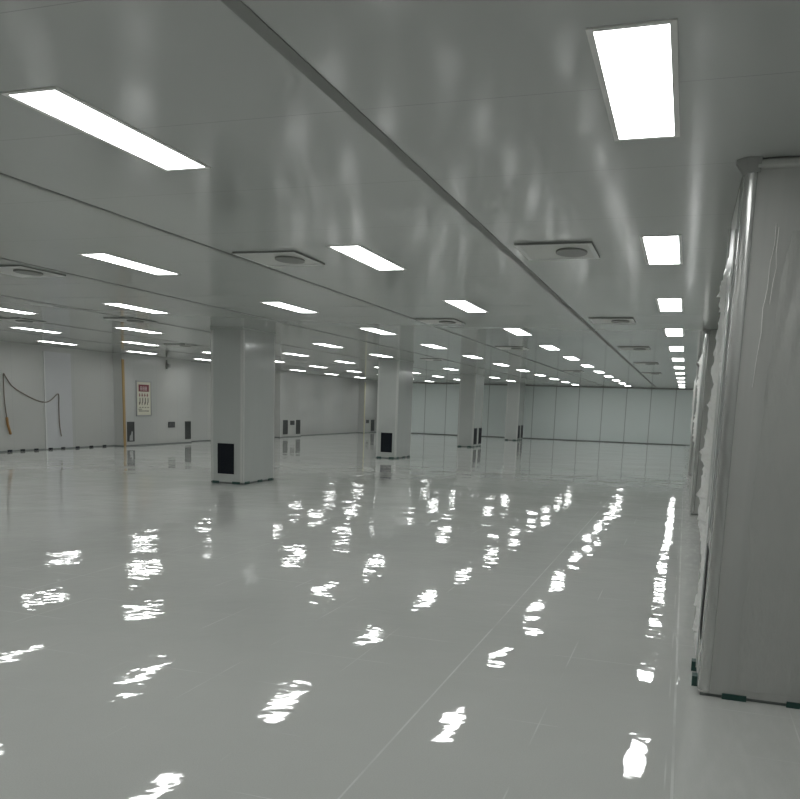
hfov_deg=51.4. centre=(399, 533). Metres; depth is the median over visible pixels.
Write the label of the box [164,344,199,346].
ceiling vent
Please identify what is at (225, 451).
vent
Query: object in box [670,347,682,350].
diffuser
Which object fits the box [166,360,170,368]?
wall fitting
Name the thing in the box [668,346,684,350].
recessed light
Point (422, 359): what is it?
ceiling vent
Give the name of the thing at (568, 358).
recessed light
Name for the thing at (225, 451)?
grille
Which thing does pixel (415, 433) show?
baseboard
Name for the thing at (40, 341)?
recessed light
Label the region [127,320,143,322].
outlet
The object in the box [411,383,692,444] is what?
wall
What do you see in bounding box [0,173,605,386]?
trim
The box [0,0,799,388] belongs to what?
ceiling
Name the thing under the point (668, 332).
recessed light
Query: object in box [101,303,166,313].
recessed light
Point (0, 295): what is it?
trim
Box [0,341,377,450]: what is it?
wall
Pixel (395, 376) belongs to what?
pillar
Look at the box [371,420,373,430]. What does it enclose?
air vent
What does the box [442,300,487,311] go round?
recessed light
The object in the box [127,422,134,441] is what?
air vent
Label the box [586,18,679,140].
recessed light
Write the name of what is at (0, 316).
trim
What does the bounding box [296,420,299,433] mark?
air vent
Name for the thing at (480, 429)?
grille
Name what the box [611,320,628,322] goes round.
outlet
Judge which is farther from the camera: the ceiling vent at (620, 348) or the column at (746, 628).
the ceiling vent at (620, 348)
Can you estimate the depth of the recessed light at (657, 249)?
6.57 m
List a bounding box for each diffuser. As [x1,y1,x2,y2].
[108,304,163,312]
[120,328,156,332]
[318,344,342,347]
[541,346,558,349]
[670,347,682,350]
[672,358,683,360]
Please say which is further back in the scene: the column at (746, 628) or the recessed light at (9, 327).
the recessed light at (9, 327)
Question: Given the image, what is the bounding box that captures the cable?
[3,373,61,435]
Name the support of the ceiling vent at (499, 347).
in the ceiling
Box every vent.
[0,265,65,277]
[0,318,46,322]
[103,318,156,322]
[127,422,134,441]
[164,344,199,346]
[185,421,190,438]
[216,442,234,475]
[232,250,324,265]
[283,420,287,433]
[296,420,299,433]
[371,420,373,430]
[380,432,392,452]
[415,319,464,323]
[422,359,447,360]
[495,346,528,349]
[514,241,599,259]
[588,317,635,323]
[618,347,649,349]
[633,362,657,364]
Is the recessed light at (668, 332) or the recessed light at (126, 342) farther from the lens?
the recessed light at (126, 342)
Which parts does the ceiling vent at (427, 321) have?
plate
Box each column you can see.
[688,364,698,474]
[689,329,716,514]
[691,156,799,708]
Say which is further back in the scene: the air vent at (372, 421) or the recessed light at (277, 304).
the air vent at (372, 421)
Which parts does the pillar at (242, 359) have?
corner trim, corner trim, trim, corner trim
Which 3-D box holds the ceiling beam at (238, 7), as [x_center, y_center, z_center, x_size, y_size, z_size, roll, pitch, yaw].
[4.898,-4.014,18.550,0.062,0.004,51.000,5,9,18]
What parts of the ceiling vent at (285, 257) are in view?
plate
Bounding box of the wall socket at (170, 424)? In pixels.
[168,422,174,427]
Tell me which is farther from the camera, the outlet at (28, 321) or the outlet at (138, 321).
the outlet at (28, 321)
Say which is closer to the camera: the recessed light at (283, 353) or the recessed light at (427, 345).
the recessed light at (427, 345)
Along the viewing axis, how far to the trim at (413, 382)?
43.67 m
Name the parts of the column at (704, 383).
edge trim, edge trim, corner trim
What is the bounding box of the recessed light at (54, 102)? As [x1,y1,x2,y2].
[0,86,210,170]
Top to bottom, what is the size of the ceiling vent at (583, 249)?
0.032 m
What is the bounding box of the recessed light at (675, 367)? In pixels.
[673,366,684,368]
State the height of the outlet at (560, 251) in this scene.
0.017 m
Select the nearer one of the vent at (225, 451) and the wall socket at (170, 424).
the vent at (225, 451)
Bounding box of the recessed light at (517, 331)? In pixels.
[502,328,531,334]
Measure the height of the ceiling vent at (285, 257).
0.032 m
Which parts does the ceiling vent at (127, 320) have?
plate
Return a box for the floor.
[0,432,799,798]
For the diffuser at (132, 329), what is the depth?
16.35 m
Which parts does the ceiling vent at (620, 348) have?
plate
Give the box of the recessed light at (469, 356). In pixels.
[461,355,483,358]
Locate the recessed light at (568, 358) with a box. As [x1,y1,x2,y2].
[564,357,579,359]
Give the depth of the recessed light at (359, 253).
7.36 m
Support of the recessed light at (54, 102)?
in the ceiling
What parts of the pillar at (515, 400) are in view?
corner trim, corner trim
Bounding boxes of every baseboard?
[0,432,370,451]
[415,433,689,445]
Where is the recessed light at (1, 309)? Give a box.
[0,308,37,313]
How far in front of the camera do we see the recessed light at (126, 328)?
16.35 m
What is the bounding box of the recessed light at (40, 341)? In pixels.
[40,341,75,344]
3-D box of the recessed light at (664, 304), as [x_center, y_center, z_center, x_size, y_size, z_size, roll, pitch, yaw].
[3.236,-2.736,9.941,0.298,0.005,1.233,5,9,18]
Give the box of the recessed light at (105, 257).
[79,253,180,274]
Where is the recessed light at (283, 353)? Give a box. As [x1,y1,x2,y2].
[283,353,306,355]
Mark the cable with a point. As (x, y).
(7, 419)
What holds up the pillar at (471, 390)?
on the floor
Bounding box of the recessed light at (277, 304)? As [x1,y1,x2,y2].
[261,302,318,312]
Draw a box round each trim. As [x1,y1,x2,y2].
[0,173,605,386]
[0,258,557,385]
[0,295,506,383]
[0,316,453,381]
[2,330,424,382]
[42,351,47,448]
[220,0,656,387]
[413,382,692,389]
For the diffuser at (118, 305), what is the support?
attached to the recessed light at (111, 304)
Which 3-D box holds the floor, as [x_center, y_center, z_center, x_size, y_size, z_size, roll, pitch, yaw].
[-1.352,-1.635,21.043,18.360,0.200,51.600,5,9,18]
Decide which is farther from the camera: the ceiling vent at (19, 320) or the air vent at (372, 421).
the air vent at (372, 421)
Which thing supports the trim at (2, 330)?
attached to the ceiling
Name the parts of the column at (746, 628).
edge trim, edge trim, corner trim, trim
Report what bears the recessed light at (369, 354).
in the ceiling
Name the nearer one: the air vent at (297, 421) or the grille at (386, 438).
the grille at (386, 438)
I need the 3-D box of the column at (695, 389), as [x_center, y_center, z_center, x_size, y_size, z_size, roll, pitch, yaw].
[8.060,-3.003,21.959,0.743,2.838,1.444,5,9,18]
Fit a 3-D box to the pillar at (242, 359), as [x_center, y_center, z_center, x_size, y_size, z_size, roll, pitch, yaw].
[-2.985,-2.424,15.860,0.698,2.838,1.271,5,9,18]
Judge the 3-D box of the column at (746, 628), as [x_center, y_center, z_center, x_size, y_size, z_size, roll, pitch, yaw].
[2.206,-0.565,4.963,0.751,2.838,1.424,5,9,18]
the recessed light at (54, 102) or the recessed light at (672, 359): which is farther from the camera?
the recessed light at (672, 359)
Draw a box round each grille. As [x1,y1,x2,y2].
[128,423,133,440]
[217,443,233,473]
[381,433,391,452]
[474,429,476,443]
[479,428,481,442]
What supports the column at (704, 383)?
on the floor
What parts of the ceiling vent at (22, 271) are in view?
plate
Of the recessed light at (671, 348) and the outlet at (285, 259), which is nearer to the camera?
the outlet at (285, 259)
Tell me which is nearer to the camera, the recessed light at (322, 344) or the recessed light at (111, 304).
the recessed light at (111, 304)
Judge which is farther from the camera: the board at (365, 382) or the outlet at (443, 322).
the board at (365, 382)
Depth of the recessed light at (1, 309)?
13.35 m
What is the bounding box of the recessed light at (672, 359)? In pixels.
[671,358,684,361]
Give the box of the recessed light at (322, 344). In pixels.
[311,343,344,347]
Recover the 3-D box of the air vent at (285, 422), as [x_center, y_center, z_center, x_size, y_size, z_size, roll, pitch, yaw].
[-4.996,-4.651,36.208,0.015,0.620,0.440,5,9,18]
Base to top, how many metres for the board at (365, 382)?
2.700 m
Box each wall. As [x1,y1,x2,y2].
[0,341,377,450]
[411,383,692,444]
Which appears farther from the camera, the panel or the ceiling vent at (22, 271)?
the panel
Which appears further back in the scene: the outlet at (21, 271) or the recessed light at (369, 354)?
the recessed light at (369, 354)
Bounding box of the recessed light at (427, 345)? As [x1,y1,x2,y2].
[420,344,447,348]
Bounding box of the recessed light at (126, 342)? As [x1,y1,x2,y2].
[126,342,159,345]
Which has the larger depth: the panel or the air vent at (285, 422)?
the air vent at (285, 422)
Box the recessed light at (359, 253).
[327,245,406,270]
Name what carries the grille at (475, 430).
attached to the pillar at (471, 390)
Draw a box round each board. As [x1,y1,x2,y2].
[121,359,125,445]
[136,380,151,415]
[363,382,365,432]
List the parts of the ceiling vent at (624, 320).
plate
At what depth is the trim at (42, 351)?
22.94 m
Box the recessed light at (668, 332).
[664,329,683,335]
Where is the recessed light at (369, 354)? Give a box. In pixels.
[369,354,389,356]
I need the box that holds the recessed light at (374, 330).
[359,328,397,334]
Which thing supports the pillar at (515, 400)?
on the floor
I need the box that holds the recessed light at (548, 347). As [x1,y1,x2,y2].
[538,345,560,349]
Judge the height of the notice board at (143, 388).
1.120 m
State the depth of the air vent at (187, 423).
29.12 m
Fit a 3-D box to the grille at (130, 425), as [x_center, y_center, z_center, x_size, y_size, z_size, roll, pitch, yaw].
[-8.467,-3.214,26.125,0.012,0.560,0.300,5,9,18]
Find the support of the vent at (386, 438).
attached to the pillar at (395, 376)
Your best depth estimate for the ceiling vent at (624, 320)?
11.65 m
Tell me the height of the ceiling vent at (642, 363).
0.032 m
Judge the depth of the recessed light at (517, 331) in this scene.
13.93 m
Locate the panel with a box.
[44,351,72,447]
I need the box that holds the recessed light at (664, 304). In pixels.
[656,298,683,311]
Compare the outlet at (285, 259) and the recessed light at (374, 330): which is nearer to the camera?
the outlet at (285, 259)
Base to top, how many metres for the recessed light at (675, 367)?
0.005 m
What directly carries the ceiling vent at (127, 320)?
in the ceiling
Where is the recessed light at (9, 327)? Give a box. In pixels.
[9,327,60,332]
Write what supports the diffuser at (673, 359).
attached to the recessed light at (672, 359)
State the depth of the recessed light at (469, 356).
21.22 m
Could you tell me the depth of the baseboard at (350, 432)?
25.89 m
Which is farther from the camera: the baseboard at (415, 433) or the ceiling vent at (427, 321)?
the baseboard at (415, 433)
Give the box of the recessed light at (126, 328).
[113,327,163,333]
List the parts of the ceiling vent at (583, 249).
plate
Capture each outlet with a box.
[13,269,42,275]
[15,320,32,322]
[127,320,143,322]
[275,256,304,263]
[439,321,455,323]
[556,247,586,256]
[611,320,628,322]
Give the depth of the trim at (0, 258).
11.27 m
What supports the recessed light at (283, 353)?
in the ceiling
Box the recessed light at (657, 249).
[639,235,682,264]
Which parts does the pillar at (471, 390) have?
corner trim, corner trim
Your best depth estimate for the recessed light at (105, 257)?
8.16 m
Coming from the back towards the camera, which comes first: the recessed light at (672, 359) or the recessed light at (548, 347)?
the recessed light at (672, 359)
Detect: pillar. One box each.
[210,327,275,484]
[376,359,413,458]
[457,374,484,446]
[504,382,524,440]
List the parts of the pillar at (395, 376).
corner trim, trim, corner trim, corner trim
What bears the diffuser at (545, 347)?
attached to the recessed light at (548, 347)
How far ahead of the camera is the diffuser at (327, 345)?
19.06 m

